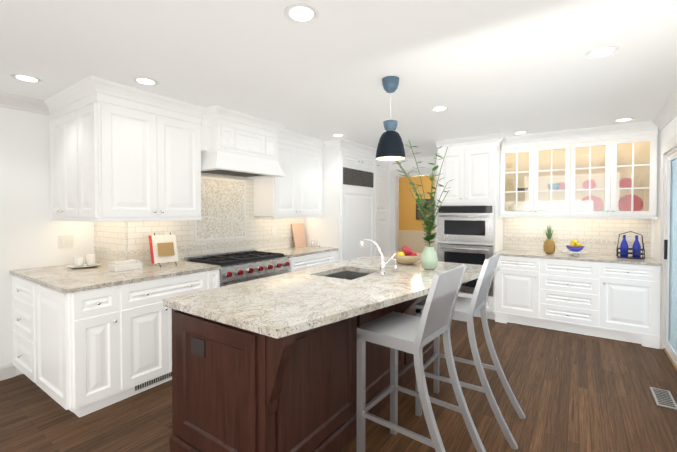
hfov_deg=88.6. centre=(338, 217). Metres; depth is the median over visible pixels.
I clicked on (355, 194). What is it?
refrigerator
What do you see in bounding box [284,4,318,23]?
recessed light
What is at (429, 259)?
vase
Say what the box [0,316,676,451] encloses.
floor
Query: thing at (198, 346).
outlet
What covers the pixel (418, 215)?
picture frame
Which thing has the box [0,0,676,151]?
ceiling
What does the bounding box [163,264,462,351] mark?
island countertop
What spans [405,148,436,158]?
crown molding
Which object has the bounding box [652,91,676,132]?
crown molding
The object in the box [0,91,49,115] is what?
crown molding
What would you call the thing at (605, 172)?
wall cabinet
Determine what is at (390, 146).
pendant lamp
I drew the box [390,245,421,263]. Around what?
fruit bowl
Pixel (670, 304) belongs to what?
door frame
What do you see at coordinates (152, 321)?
base cabinet
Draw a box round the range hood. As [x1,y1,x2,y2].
[201,105,285,178]
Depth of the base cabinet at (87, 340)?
2.45 m
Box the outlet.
[191,336,204,357]
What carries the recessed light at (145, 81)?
in the ceiling
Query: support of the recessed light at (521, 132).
in the ceiling
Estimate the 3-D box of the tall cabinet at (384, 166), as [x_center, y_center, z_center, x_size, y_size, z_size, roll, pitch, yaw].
[0.461,0.126,6.038,0.673,2.438,0.508,1,1,35]
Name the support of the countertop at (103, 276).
on the base cabinet at (87, 340)
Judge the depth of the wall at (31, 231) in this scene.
3.11 m
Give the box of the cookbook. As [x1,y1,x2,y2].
[149,232,177,266]
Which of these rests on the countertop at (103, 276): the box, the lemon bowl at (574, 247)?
the box
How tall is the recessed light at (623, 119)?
0.004 m
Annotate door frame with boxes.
[390,168,436,256]
[660,134,676,370]
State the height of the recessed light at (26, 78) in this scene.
0.004 m
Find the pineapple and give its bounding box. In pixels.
[543,225,554,253]
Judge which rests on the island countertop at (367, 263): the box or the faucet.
the faucet
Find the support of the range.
on the floor
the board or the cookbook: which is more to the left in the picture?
the cookbook
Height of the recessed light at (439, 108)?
0.004 m
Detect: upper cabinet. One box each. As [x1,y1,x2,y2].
[44,75,204,221]
[254,129,324,217]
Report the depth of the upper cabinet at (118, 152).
2.91 m
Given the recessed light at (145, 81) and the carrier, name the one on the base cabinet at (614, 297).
the carrier
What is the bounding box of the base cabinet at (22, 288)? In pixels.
[10,273,32,380]
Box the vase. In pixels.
[393,141,451,269]
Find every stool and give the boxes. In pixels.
[357,264,485,451]
[415,253,525,449]
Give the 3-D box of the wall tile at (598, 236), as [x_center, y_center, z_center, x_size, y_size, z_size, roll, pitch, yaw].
[3.050,0.224,4.568,1.598,0.525,0.011,1,1,35]
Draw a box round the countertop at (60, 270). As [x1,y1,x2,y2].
[9,262,107,280]
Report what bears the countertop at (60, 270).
on the base cabinet at (87, 340)
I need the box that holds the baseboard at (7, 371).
[0,362,15,380]
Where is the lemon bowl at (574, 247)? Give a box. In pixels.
[562,240,588,255]
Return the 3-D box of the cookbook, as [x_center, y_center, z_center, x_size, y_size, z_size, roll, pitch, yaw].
[-1.654,0.301,3.276,0.230,0.304,0.236,-1,1,-43]
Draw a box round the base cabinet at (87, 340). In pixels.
[33,281,132,417]
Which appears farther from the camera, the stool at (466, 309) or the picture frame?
the picture frame
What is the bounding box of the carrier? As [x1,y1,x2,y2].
[616,231,644,258]
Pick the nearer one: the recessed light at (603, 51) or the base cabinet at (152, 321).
the recessed light at (603, 51)
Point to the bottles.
(312, 243)
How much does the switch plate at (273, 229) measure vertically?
0.120 m
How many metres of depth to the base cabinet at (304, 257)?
4.45 m
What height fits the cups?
0.111 m
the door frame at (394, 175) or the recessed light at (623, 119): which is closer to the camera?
the recessed light at (623, 119)
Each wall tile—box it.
[94,222,121,263]
[122,173,303,265]
[504,218,650,256]
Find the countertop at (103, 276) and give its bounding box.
[33,261,220,292]
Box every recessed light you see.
[11,74,41,82]
[133,77,158,85]
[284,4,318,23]
[331,134,344,136]
[430,106,448,111]
[513,131,527,133]
[585,45,619,58]
[614,118,633,121]
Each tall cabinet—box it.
[380,162,388,256]
[435,133,504,319]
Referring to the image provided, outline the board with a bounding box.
[291,223,306,247]
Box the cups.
[67,254,100,267]
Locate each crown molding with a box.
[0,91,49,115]
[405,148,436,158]
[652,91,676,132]
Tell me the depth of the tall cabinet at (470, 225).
4.70 m
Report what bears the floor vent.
in the floor
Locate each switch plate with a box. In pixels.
[58,235,72,248]
[271,226,275,234]
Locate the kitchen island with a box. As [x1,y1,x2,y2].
[169,268,463,451]
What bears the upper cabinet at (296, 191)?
attached to the wall at (31, 231)
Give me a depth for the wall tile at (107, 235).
3.35 m
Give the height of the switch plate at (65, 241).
0.120 m
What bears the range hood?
attached to the wall at (31, 231)
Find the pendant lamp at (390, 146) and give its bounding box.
[376,76,405,160]
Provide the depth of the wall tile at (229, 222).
3.96 m
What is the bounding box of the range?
[184,249,289,286]
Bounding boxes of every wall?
[0,107,676,375]
[399,176,434,259]
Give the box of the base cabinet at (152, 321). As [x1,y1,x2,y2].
[133,269,219,394]
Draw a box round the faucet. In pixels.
[360,239,397,274]
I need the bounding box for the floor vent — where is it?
[650,387,676,409]
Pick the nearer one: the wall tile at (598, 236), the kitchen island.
the kitchen island
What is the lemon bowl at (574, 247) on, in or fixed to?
on the base cabinet at (614, 297)
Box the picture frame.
[416,199,434,219]
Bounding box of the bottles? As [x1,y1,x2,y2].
[311,237,319,246]
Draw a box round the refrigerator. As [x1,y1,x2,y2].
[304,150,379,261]
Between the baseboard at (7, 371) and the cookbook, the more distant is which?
the cookbook
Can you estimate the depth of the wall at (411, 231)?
8.68 m
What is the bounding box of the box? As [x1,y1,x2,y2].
[108,259,141,271]
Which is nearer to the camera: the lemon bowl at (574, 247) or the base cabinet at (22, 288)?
the base cabinet at (22, 288)
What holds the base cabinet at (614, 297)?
on the floor
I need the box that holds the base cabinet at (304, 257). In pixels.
[262,246,337,271]
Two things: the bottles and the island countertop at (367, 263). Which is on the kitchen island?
the island countertop at (367, 263)
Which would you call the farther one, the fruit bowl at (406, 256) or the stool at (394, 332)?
the fruit bowl at (406, 256)
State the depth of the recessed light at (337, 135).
4.55 m
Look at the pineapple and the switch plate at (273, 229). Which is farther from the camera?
the switch plate at (273, 229)

